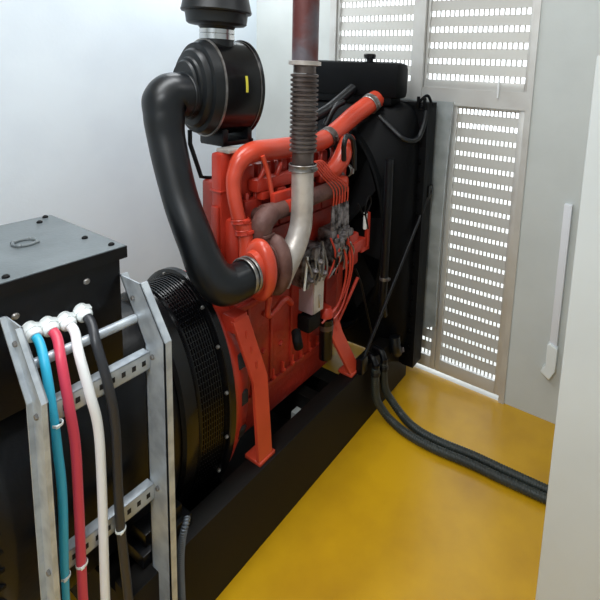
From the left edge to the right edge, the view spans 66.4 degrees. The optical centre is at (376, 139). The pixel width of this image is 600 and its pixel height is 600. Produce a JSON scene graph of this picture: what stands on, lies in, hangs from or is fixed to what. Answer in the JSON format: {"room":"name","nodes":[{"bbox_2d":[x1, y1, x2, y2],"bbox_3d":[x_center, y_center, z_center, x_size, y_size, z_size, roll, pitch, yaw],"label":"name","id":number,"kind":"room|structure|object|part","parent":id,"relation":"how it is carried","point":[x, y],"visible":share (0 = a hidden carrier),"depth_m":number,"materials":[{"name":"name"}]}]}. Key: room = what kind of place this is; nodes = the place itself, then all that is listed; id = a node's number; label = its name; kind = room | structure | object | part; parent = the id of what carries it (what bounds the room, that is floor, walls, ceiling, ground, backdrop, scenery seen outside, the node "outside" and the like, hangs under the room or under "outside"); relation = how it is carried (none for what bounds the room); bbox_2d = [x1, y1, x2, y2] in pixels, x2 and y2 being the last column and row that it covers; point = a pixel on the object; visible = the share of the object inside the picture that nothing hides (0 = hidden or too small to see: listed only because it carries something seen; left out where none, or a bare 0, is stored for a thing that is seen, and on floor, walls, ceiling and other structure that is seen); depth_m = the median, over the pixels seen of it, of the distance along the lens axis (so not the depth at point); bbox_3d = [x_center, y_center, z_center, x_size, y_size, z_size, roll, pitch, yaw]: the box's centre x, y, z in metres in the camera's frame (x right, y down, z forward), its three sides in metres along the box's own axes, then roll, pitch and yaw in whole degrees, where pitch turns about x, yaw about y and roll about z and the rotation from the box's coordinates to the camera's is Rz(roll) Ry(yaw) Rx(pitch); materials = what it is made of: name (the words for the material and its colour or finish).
{"room":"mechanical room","nodes":[
{"label":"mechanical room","id":0,"kind":"room"},
{"bbox_2d":[0,0,256,292],"bbox_3d":[-1.963,0.070,1.510,0.100,2.750,4.320,8,10,30],"label":"wall","id":1,"kind":"structure","parent":0,"point":[75,75],"depth_m":2.26,"materials":[{"name":"paint"}]},
{"bbox_2d":[70,341,554,599],"bbox_3d":[-0.354,1.709,0.655,4.085,0.100,4.200,8,10,30],"label":"floor","id":2,"kind":"structure","parent":0,"point":[390,517],"depth_m":1.80,"materials":[{"name":"yellow paint"}]},
{"bbox_2d":[0,272,177,599],"bbox_3d":[-0.709,0.974,1.155,0.193,1.178,0.288,8,10,30],"label":"ladder","id":3,"kind":"object","parent":2,"relation":"on","point":[155,359],"visible":0.92,"depth_m":1.16,"materials":[{"name":"metal"}]},
{"bbox_3d":[-0.783,0.987,1.040,0.181,1.178,0.013,7,10,30],"label":"rail","id":4,"kind":"part","parent":3,"relation":"part of","materials":[{"name":"metal"}]},
{"bbox_2d":[31,333,70,599],"bbox_3d":[-0.770,0.996,1.080,0.148,1.110,0.028,9,11,38],"label":"power cable","id":5,"kind":"object","parent":3,"relation":"attached to","point":[44,362],"visible":0.92,"depth_m":1.01,"materials":[{"name":"teal plastic"}]},
{"bbox_2d":[48,328,87,599],"bbox_3d":[-0.752,0.994,1.109,0.150,1.107,0.031,9,10,37],"label":"power cable","id":6,"kind":"object","parent":3,"relation":"attached to","point":[55,334],"visible":1,"depth_m":1.03,"materials":[{"name":"red plastic"}]},
{"bbox_2d":[66,322,109,599],"bbox_3d":[-0.734,0.992,1.144,0.144,1.102,0.038,8,10,30],"label":"power cable","id":7,"kind":"object","parent":3,"relation":"attached to","point":[73,329],"visible":1,"depth_m":1.08,"materials":[{"name":"white plastic"}]},
{"bbox_2d":[83,314,132,599],"bbox_3d":[-0.710,0.986,1.179,0.146,1.108,0.052,6,9,20],"label":"power cable","id":8,"kind":"object","parent":3,"relation":"attached to","point":[95,340],"visible":1,"depth_m":1.11,"materials":[{"name":"grey plastic"}]},
{"bbox_3d":[-0.639,0.960,1.269,0.193,1.178,0.020,7,10,30],"label":"rail","id":9,"kind":"part","parent":3,"relation":"part of","materials":[{"name":"metal"}]},
{"bbox_2d":[0,0,436,599],"bbox_3d":[-0.599,0.445,1.801,0.871,2.045,2.050,8,10,30],"label":"diesel generator","id":10,"kind":"object","parent":2,"relation":"on","point":[258,417],"visible":0.9,"depth_m":1.60,"materials":[{"name":"black metal"}]},
{"bbox_3d":[-0.994,0.305,1.115,0.424,0.035,0.505,7,10,30],"label":"box lid","id":11,"kind":"part","parent":10,"relation":"part of","materials":[{"name":"grey metal"}]},
{"bbox_2d":[177,516,190,599],"bbox_3d":[-0.573,1.323,1.341,0.025,0.422,0.051,4,9,13],"label":"conduit","id":12,"kind":"object","parent":10,"relation":"attached to","point":[184,528],"visible":0.98,"depth_m":1.31,"materials":[{"name":"grey plastic"}]},
{"bbox_2d":[284,0,320,288],"bbox_3d":[-0.295,-0.337,1.612,0.125,1.817,0.223,10,11,42],"label":"exhaust pipe","id":13,"kind":"object","parent":10,"relation":"attached to","point":[305,13],"visible":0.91,"depth_m":1.65,"materials":[{"name":"metal"}]},
{"bbox_3d":[-0.135,0.751,2.114,0.120,0.198,0.015,-4,11,-39],"label":"drain lever","id":14,"kind":"part","parent":10,"relation":"part of","materials":[{"name":"red metal"}]},
{"bbox_3d":[-0.120,-0.315,2.448,0.602,0.222,0.130,7,10,30],"label":"header tank","id":15,"kind":"part","parent":10,"relation":"part of","materials":[{"name":"black metal"}]},
{"bbox_3d":[0.103,0.684,2.296,0.041,0.850,0.540,9,11,39],"label":"brace rod","id":16,"kind":"part","parent":10,"relation":"part of","materials":[{"name":"black paint"}]},
{"bbox_3d":[-0.108,0.489,2.651,0.858,1.475,0.105,7,10,30],"label":"radiator frame","id":17,"kind":"part","parent":10,"relation":"part of","materials":[{"name":"black metal"}]},
{"bbox_2d":[400,98,453,327],"bbox_3d":[-0.038,0.549,2.728,0.953,1.620,0.014,8,10,30],"label":"sheet","id":18,"kind":"object","parent":2,"relation":"on","point":[444,111],"visible":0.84,"depth_m":2.48,"materials":[{"name":"grey metal"}]},
{"bbox_2d":[371,368,546,504],"bbox_3d":[0.541,1.348,1.977,1.278,0.312,0.090,7,9,28],"label":"hose","id":19,"kind":"object","parent":2,"relation":"on","point":[486,471],"visible":0.83,"depth_m":2.06,"materials":[{"name":"black rubber"}]},
{"bbox_2d":[380,363,547,493],"bbox_3d":[0.567,1.349,2.014,1.272,0.303,0.107,8,10,30],"label":"hose","id":20,"kind":"object","parent":2,"relation":"on","point":[409,423],"visible":0.73,"depth_m":2.11,"materials":[{"name":"black rubber"}]},
{"bbox_2d":[535,55,599,599],"bbox_3d":[0.861,0.709,1.230,0.616,1.817,0.482,8,10,30],"label":"tall cabinet","id":21,"kind":"object","parent":2,"relation":"on","point":[569,564],"visible":1,"depth_m":1.18,"materials":[{"name":"metal"}]},
{"bbox_2d":[256,0,599,423],"bbox_3d":[0.826,0.081,2.284,3.885,2.750,0.120,8,10,30],"label":"wall","id":22,"kind":"structure","parent":0,"point":[568,50],"depth_m":2.25,"materials":[{"name":"grey paint"}]},
{"bbox_2d":[336,0,414,85],"bbox_3d":[0.000,-0.795,2.634,0.536,0.931,0.033,8,10,30],"label":"panels","id":23,"kind":"object","parent":22,"relation":"in","point":[398,9],"depth_m":2.65,"materials":[{"name":"metal"}]},
{"bbox_2d":[417,134,450,368],"bbox_3d":[0.308,0.577,2.610,0.176,1.574,0.033,8,10,30],"label":"panel","id":24,"kind":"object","parent":22,"relation":"in","point":[427,359],"depth_m":2.65,"materials":[{"name":"metal"}]},
{"bbox_2d":[329,0,541,403],"bbox_3d":[0.226,0.075,2.595,1.253,2.620,0.072,8,10,30],"label":"trim","id":25,"kind":"structure","parent":22,"relation":"attached to","point":[520,101],"depth_m":2.37,"materials":[{"name":"metal"}]},
{"bbox_2d":[497,77,499,97],"bbox_3d":[0.617,-0.263,2.275,0.012,0.105,0.010,-4,10,-36],"label":"pull cord","id":26,"kind":"object","parent":25,"relation":"attached to","point":[498,77],"visible":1,"depth_m":2.27,"materials":[{"name":"white plastic"}]},
{"bbox_2d":[434,105,524,395],"bbox_3d":[0.550,0.609,2.466,0.386,1.574,0.033,8,10,30],"label":"panel","id":27,"kind":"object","parent":22,"relation":"in","point":[483,381],"depth_m":2.46,"materials":[{"name":"metal"}]},
{"bbox_2d":[424,0,534,92],"bbox_3d":[0.533,-0.725,2.317,0.564,0.931,0.033,8,10,30],"label":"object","id":28,"kind":"object","parent":22,"relation":"in","point":[520,19],"depth_m":2.34,"materials":[{"name":"metal"}]},
{"bbox_2d":[541,203,572,379],"bbox_3d":[0.893,0.762,2.227,0.068,0.913,0.045,8,10,30],"label":"door handle","id":29,"kind":"object","parent":22,"relation":"attached to","point":[548,369],"visible":1,"depth_m":2.22,"materials":[{"name":"white plastic"}]},
{"label":"outside","id":30,"kind":"structure","parent":0,"visible":0},
{"bbox_2d":[415,136,515,400],"bbox_3d":[4.135,1.002,7.193,16.000,0.198,11.700,8,10,30],"label":"ground","id":31,"kind":"structure","parent":30,"point":[428,369],"depth_m":4.45,"materials":[{"name":"white"}]}
]}

